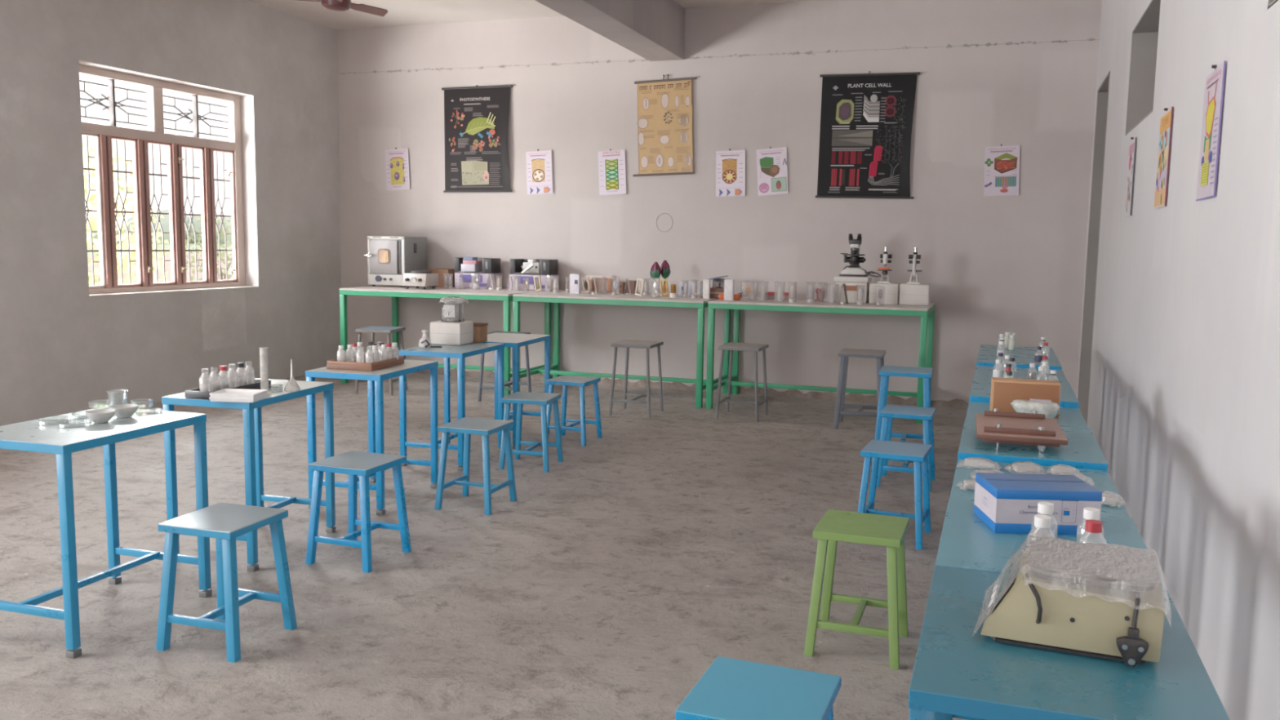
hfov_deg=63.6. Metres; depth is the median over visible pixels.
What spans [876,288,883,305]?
jar
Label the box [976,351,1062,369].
lab table
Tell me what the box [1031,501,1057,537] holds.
bottle
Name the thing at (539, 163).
poster
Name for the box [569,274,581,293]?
carton
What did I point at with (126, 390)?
glass beaker
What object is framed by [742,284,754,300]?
jar
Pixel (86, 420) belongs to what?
petri dish
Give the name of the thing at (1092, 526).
bottle
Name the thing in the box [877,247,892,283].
microscope
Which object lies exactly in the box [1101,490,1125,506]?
packet
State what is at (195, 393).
tray
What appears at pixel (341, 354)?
bottle
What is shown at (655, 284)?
jar
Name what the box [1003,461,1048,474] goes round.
packet
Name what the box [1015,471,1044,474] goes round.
packet
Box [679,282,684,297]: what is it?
jar
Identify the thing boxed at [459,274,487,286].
print
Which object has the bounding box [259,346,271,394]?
cylinder
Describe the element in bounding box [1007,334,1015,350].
bottle
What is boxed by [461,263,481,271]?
box
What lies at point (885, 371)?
stool
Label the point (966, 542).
lab table
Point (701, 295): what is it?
jar
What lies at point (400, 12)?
ceiling
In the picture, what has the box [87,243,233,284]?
ground
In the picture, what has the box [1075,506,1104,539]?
bottle
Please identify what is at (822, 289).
jar
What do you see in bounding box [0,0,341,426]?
wall
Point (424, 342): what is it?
flask
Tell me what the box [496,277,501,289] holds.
jar
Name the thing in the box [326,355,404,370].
tray
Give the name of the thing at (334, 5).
ceiling fan
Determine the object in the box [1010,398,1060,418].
pouch
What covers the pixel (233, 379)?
bottle
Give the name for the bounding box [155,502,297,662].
stool
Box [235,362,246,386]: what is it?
bottle
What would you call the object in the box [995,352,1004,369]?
bottle
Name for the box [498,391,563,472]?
stool
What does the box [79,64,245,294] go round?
window
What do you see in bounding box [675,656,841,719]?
stool
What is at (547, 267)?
instrument case
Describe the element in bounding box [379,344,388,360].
bottle
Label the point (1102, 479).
lab table
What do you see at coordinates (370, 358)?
bottle
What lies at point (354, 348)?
bottle
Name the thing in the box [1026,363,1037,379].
bottle
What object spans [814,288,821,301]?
model
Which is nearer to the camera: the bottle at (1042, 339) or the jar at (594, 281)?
the bottle at (1042, 339)
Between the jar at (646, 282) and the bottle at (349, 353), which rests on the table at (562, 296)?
the jar at (646, 282)
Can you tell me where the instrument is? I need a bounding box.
[523,259,539,273]
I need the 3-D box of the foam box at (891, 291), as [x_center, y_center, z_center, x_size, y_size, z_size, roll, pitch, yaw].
[2.147,-0.584,9.058,0.245,0.176,0.222,3,7,19]
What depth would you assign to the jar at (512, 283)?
10.33 m
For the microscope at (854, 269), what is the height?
0.375 m
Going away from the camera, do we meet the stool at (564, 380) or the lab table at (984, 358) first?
the lab table at (984, 358)
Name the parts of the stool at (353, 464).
leg, leg, seat, leg, leg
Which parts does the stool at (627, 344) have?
leg, leg, seat, leg, leg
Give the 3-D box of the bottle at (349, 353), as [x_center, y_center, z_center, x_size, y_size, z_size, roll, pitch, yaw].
[-1.591,-0.037,5.666,0.044,0.095,0.045,-2,7,-24]
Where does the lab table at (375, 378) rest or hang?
on the floor
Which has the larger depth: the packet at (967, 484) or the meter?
the meter
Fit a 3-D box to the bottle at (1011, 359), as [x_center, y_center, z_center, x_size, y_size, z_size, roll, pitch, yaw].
[2.018,0.040,5.604,0.047,0.105,0.046,-3,8,-31]
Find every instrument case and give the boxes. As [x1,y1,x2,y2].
[453,257,500,273]
[509,258,557,275]
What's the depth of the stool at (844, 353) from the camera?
8.20 m
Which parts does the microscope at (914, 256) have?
arm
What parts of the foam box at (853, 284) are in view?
lid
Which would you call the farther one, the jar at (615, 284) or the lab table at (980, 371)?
the jar at (615, 284)
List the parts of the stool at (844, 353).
leg, leg, seat, leg, leg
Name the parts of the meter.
handle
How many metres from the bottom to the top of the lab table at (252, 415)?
0.750 m
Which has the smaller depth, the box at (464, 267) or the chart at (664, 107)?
the chart at (664, 107)
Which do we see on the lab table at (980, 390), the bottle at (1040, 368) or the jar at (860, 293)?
the bottle at (1040, 368)
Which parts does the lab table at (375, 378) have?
leg, leg, leg, leg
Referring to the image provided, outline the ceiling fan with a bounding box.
[295,0,387,17]
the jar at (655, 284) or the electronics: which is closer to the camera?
the electronics
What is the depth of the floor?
4.57 m
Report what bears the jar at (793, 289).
on the table at (801, 304)
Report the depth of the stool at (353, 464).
4.63 m
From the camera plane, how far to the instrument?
10.39 m
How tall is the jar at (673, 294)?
0.119 m
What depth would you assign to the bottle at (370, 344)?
5.82 m
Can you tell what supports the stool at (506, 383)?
on the floor
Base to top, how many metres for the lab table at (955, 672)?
0.750 m
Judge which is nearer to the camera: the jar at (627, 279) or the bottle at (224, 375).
the bottle at (224, 375)
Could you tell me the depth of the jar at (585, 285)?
10.06 m
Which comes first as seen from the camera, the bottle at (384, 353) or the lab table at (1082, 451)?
the lab table at (1082, 451)
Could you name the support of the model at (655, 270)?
on the table at (562, 296)
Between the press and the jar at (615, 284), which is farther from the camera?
the jar at (615, 284)
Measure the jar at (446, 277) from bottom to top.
0.150 m
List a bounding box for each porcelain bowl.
[84,408,115,423]
[108,404,138,417]
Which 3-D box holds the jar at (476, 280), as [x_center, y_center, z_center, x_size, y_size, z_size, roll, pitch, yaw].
[-1.659,-0.793,10.443,0.075,0.155,0.052,3,7,20]
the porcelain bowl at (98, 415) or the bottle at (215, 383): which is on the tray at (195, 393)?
the bottle at (215, 383)
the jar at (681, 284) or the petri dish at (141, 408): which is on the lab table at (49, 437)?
the petri dish at (141, 408)
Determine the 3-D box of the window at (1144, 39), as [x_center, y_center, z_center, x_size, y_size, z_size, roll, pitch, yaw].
[2.925,-1.630,5.747,0.240,0.630,1.250,3,7,19]
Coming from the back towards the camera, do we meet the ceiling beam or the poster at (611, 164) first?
the poster at (611, 164)
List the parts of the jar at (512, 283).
plate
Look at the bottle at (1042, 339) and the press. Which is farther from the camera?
the bottle at (1042, 339)
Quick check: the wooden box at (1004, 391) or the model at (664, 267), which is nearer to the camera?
the wooden box at (1004, 391)
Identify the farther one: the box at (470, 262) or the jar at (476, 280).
the box at (470, 262)
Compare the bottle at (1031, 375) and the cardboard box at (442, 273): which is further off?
the cardboard box at (442, 273)
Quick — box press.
[974,408,1067,451]
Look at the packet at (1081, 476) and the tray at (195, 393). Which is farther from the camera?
the tray at (195, 393)
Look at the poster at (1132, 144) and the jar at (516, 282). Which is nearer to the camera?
the poster at (1132, 144)
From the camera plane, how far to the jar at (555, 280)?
10.06 m
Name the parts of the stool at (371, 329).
leg, leg, seat, leg, leg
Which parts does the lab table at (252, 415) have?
leg, leg, leg, leg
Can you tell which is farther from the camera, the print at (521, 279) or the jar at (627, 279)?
the print at (521, 279)
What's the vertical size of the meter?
0.170 m
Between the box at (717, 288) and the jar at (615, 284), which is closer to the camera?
the box at (717, 288)
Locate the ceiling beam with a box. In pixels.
[534,0,684,61]
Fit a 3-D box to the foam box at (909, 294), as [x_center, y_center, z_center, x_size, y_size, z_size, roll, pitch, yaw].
[2.391,-0.571,8.974,0.245,0.176,0.222,3,7,19]
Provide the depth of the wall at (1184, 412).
3.65 m
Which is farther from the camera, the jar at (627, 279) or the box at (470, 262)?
the box at (470, 262)
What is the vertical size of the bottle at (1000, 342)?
0.105 m
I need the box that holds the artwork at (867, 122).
[827,83,906,192]
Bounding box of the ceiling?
[245,0,820,30]
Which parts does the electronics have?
display panel, cord, cord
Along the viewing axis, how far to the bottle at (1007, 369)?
5.06 m
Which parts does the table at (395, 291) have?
leg, leg, leg, leg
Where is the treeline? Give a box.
[88,208,231,244]
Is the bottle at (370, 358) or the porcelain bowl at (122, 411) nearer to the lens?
the porcelain bowl at (122, 411)
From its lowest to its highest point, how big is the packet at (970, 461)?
0.035 m
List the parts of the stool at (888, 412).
leg, leg, seat, leg, leg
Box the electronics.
[972,533,1171,666]
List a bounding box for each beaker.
[106,389,128,408]
[586,275,616,292]
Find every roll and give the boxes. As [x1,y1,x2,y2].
[718,293,724,299]
[733,293,740,300]
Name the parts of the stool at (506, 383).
leg, seat, leg, leg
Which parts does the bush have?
stem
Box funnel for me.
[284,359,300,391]
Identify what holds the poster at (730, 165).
attached to the wall at (1023, 73)
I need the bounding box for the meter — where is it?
[439,296,469,322]
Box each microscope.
[839,233,881,276]
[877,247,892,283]
[906,247,921,284]
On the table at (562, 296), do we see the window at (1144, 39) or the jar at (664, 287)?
the jar at (664, 287)
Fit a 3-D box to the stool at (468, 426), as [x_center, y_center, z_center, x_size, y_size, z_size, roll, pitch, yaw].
[-0.901,0.575,5.688,0.332,0.456,0.349,3,7,18]
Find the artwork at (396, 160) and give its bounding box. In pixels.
[386,151,406,186]
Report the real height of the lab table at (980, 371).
0.760 m
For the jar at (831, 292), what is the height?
0.165 m
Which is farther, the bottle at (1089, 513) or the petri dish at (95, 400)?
the petri dish at (95, 400)
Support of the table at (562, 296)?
on the floor
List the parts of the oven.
handle, knob, door, frame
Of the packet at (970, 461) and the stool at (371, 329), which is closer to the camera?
the packet at (970, 461)
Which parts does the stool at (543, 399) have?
leg, leg, seat, leg, leg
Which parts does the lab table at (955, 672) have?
leg, leg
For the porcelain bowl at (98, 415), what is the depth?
3.88 m
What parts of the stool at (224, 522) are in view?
leg, leg, seat, leg, leg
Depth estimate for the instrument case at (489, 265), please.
10.59 m
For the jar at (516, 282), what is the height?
0.150 m
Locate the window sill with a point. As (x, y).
(245, 286)
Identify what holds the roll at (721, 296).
on the table at (801, 304)
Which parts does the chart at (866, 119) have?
rod, rod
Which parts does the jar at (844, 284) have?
plate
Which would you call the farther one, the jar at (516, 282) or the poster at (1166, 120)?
the jar at (516, 282)
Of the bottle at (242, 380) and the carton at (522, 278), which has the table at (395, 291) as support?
the carton at (522, 278)
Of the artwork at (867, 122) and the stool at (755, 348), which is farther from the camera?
the artwork at (867, 122)
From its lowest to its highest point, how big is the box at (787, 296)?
0.067 m
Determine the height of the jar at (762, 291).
0.165 m
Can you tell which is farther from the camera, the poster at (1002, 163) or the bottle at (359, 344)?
the poster at (1002, 163)
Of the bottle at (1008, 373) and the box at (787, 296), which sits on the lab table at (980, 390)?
the bottle at (1008, 373)
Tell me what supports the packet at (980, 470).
on the lab table at (1102, 479)
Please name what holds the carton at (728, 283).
on the table at (801, 304)
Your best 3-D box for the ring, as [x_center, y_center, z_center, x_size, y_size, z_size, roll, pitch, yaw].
[0.239,-1.349,10.134,0.178,0.188,0.008,3,7,19]
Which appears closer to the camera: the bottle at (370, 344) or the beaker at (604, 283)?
the bottle at (370, 344)
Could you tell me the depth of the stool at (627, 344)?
8.67 m
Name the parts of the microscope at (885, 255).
focus knob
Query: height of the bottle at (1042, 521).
0.118 m
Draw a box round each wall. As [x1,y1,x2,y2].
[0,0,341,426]
[336,0,1102,404]
[1076,0,1279,719]
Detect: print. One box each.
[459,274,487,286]
[515,275,545,288]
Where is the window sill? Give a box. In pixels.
[88,285,257,297]
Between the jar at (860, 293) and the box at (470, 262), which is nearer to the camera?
the jar at (860, 293)
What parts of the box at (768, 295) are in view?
lid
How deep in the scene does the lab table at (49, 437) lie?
3.80 m
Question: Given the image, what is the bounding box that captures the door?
[1077,71,1110,424]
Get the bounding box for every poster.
[385,147,409,191]
[525,149,552,194]
[597,149,626,195]
[715,148,745,196]
[755,146,787,195]
[983,144,1019,195]
[1124,137,1136,217]
[1154,106,1173,208]
[1195,61,1226,201]
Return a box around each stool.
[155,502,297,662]
[305,450,411,573]
[354,325,407,395]
[434,417,516,515]
[477,330,531,401]
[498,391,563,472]
[545,374,602,446]
[608,339,663,418]
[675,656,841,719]
[715,342,768,422]
[803,509,909,669]
[833,348,885,429]
[857,440,932,549]
[874,365,933,444]
[876,404,936,491]
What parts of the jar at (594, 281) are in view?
plate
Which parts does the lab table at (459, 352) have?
leg, leg, leg, leg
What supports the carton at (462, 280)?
on the table at (395, 291)
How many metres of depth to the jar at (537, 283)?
10.15 m
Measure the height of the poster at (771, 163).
0.456 m
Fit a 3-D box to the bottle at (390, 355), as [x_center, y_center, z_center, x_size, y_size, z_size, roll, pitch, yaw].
[-1.400,-0.044,5.758,0.044,0.095,0.045,7,9,43]
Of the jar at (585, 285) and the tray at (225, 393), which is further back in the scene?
the jar at (585, 285)
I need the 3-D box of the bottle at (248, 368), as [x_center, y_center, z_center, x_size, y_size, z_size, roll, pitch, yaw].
[-1.832,0.062,4.837,0.049,0.112,0.048,2,7,6]
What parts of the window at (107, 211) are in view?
sash, sash, sash, sash, sash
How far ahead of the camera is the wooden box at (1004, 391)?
4.40 m
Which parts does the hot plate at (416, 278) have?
heating plate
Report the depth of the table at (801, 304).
9.01 m
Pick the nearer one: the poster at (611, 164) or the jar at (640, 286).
the jar at (640, 286)
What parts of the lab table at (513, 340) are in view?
leg, leg, leg, leg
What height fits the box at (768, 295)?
0.067 m
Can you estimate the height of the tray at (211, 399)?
0.019 m
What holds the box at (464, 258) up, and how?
on the box at (470, 262)
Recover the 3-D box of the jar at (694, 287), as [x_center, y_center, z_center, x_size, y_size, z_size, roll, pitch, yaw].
[0.495,-0.650,9.448,0.077,0.165,0.076,5,8,31]
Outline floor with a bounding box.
[0,373,1086,719]
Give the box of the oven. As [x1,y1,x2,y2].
[363,235,426,287]
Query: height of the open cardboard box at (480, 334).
0.126 m
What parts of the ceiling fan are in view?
blade, motor, blade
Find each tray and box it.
[184,378,271,399]
[208,388,267,398]
[208,393,267,402]
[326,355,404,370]
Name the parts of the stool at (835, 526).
leg, leg, seat, leg, leg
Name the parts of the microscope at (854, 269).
focus knob, plate, arm, focus knob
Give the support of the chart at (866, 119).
attached to the wall at (1023, 73)
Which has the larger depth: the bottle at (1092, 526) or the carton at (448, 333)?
the carton at (448, 333)
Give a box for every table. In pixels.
[0,406,212,658]
[161,377,336,571]
[305,359,438,515]
[339,284,551,394]
[398,342,504,471]
[464,333,551,449]
[512,290,730,408]
[706,291,934,423]
[908,565,1230,719]
[934,501,1168,719]
[949,458,1129,517]
[957,418,1107,471]
[965,401,1088,426]
[968,377,1079,408]
[973,365,1067,382]
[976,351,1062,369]
[978,344,1055,355]
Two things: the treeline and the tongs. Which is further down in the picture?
the tongs
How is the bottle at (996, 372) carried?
on the lab table at (980, 390)
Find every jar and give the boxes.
[443,275,448,288]
[448,276,452,288]
[472,273,478,288]
[488,273,496,289]
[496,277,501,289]
[508,276,514,290]
[515,279,518,290]
[524,280,528,290]
[533,275,542,291]
[546,278,551,291]
[553,279,558,292]
[565,279,569,292]
[581,277,591,293]
[591,277,598,294]
[612,280,619,294]
[625,279,631,294]
[634,278,644,296]
[643,280,648,295]
[651,281,657,297]
[659,279,669,296]
[669,284,676,297]
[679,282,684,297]
[683,283,687,297]
[688,281,697,297]
[691,282,697,297]
[700,283,702,297]
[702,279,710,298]
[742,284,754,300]
[760,285,764,300]
[777,285,785,301]
[788,284,795,302]
[806,284,813,302]
[821,286,824,301]
[829,288,833,302]
[840,283,848,304]
[857,287,864,304]
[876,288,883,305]
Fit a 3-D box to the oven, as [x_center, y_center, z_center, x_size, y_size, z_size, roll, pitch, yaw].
[-2.549,-1.028,10.774,0.454,0.518,0.514,3,7,19]
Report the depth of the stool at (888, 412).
6.28 m
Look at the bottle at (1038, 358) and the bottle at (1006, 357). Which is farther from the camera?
the bottle at (1038, 358)
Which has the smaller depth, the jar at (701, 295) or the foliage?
the jar at (701, 295)
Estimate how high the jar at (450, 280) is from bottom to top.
0.148 m
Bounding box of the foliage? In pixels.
[82,142,168,285]
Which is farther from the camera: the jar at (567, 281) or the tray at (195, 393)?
the jar at (567, 281)
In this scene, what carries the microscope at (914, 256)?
on the foam box at (909, 294)
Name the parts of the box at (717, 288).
lid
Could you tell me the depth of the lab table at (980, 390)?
4.94 m
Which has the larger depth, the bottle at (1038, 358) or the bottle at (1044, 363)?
the bottle at (1038, 358)
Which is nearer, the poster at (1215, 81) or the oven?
the poster at (1215, 81)
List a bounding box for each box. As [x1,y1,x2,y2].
[427,268,454,287]
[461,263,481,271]
[462,257,477,260]
[462,260,482,264]
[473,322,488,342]
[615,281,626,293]
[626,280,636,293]
[708,275,728,298]
[764,291,777,299]
[782,292,793,300]
[833,275,871,303]
[868,282,900,304]
[898,283,930,305]
[989,377,1061,418]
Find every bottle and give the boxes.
[199,368,211,391]
[209,366,220,391]
[218,365,229,389]
[227,364,238,387]
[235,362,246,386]
[244,360,254,384]
[337,345,345,361]
[346,344,354,362]
[351,343,359,360]
[355,346,364,362]
[356,342,364,359]
[364,346,373,363]
[366,341,373,355]
[370,345,378,362]
[377,342,384,359]
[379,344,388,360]
[386,343,393,359]
[391,342,399,359]
[992,359,1002,377]
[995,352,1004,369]
[996,341,1004,358]
[1001,355,1009,374]
[1003,332,1009,348]
[1003,363,1013,374]
[1004,371,1012,377]
[1005,367,1011,372]
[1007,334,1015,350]
[1007,357,1014,377]
[1010,333,1016,347]
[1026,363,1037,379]
[1029,514,1055,537]
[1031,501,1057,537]
[1034,346,1043,364]
[1038,337,1046,353]
[1038,366,1044,371]
[1039,355,1048,375]
[1039,361,1049,373]
[1049,369,1057,377]
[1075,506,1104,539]
[1078,519,1106,542]
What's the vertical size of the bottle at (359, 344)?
0.095 m
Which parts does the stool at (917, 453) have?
leg, leg, seat, leg, leg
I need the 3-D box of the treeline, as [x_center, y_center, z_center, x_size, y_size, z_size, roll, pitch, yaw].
[-77.109,-29.090,235.132,18.503,9.559,182.457,3,7,19]
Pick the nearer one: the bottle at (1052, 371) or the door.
the bottle at (1052, 371)
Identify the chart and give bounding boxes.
[441,84,512,192]
[632,74,697,176]
[815,71,919,199]
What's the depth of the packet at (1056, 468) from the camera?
3.31 m
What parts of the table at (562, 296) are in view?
leg, leg, leg, leg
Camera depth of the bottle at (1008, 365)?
5.23 m
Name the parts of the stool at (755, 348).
leg, leg, seat, leg, leg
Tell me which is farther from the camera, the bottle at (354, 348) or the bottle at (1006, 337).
the bottle at (1006, 337)
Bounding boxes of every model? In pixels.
[649,262,661,296]
[660,260,670,296]
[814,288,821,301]
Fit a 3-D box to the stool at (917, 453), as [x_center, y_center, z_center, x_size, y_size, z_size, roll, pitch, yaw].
[1.283,0.665,5.195,0.332,0.456,0.349,4,7,22]
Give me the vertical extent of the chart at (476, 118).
1.092 m
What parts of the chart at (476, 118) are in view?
rod, rod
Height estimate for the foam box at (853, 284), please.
0.230 m
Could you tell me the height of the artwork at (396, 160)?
0.383 m
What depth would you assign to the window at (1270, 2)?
2.96 m
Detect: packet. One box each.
[956,457,1003,471]
[959,478,975,488]
[968,467,1003,478]
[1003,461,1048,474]
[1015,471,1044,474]
[1043,463,1080,474]
[1055,471,1094,485]
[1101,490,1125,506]
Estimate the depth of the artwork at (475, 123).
10.69 m
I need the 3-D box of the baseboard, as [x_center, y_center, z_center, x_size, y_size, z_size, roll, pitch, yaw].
[0.248,0.238,10.292,7.573,0.102,0.028,3,7,19]
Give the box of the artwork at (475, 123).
[448,97,502,187]
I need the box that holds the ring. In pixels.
[655,213,672,231]
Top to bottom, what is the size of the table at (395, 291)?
0.950 m
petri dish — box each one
[36,415,75,422]
[57,419,91,425]
[88,400,113,404]
[136,408,162,413]
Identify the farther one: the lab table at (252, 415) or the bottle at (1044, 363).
the bottle at (1044, 363)
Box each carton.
[430,320,474,345]
[454,272,502,288]
[509,274,559,291]
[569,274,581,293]
[724,279,734,300]
[973,472,1102,535]
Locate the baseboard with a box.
[413,367,968,408]
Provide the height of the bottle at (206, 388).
0.112 m
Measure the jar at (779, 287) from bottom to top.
0.175 m
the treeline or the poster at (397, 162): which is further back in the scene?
the treeline
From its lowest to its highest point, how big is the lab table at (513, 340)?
0.750 m
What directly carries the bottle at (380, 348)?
on the tray at (331, 364)
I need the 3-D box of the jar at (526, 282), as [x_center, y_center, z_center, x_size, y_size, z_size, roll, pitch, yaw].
[-1.132,-0.752,10.294,0.055,0.125,0.039,3,7,19]
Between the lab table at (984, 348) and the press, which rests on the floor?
the lab table at (984, 348)
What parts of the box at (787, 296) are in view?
lid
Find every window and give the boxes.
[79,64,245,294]
[1124,0,1160,136]
[1267,0,1277,9]
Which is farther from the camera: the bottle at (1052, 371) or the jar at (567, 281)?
the jar at (567, 281)
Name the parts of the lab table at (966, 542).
leg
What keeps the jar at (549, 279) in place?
on the table at (562, 296)
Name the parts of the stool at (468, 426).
leg, leg, seat, leg, leg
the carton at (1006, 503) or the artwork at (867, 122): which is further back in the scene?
the artwork at (867, 122)
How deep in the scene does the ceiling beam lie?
8.79 m
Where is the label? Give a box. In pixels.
[1019,499,1079,523]
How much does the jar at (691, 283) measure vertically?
0.145 m
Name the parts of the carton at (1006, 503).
lid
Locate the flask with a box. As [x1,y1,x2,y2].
[417,329,441,347]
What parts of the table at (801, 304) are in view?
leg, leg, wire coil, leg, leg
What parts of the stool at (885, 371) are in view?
leg, leg, seat, leg, leg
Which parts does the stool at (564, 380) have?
leg, leg, seat, leg, leg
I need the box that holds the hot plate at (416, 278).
[402,270,438,289]
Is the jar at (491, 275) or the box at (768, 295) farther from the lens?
the jar at (491, 275)
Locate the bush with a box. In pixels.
[184,216,233,281]
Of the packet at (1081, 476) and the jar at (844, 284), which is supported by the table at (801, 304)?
the jar at (844, 284)
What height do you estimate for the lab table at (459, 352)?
0.750 m
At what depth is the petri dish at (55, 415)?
3.86 m
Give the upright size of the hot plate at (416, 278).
0.180 m
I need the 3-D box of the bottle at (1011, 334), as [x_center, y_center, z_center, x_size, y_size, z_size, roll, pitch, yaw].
[2.567,-0.133,7.108,0.048,0.104,0.047,-2,7,-27]
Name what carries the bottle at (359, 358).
on the tray at (331, 364)
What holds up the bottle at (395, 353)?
on the tray at (331, 364)
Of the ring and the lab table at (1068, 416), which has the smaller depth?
the lab table at (1068, 416)
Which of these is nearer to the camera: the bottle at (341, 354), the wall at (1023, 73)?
the bottle at (341, 354)
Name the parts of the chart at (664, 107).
rod, rod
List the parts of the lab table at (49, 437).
leg, leg, leg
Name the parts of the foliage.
stem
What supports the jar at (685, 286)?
on the table at (562, 296)
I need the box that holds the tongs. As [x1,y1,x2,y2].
[520,263,533,273]
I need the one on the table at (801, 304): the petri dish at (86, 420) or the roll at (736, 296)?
the roll at (736, 296)
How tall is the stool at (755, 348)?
0.608 m
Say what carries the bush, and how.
on the ground
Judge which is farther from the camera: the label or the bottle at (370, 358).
the bottle at (370, 358)

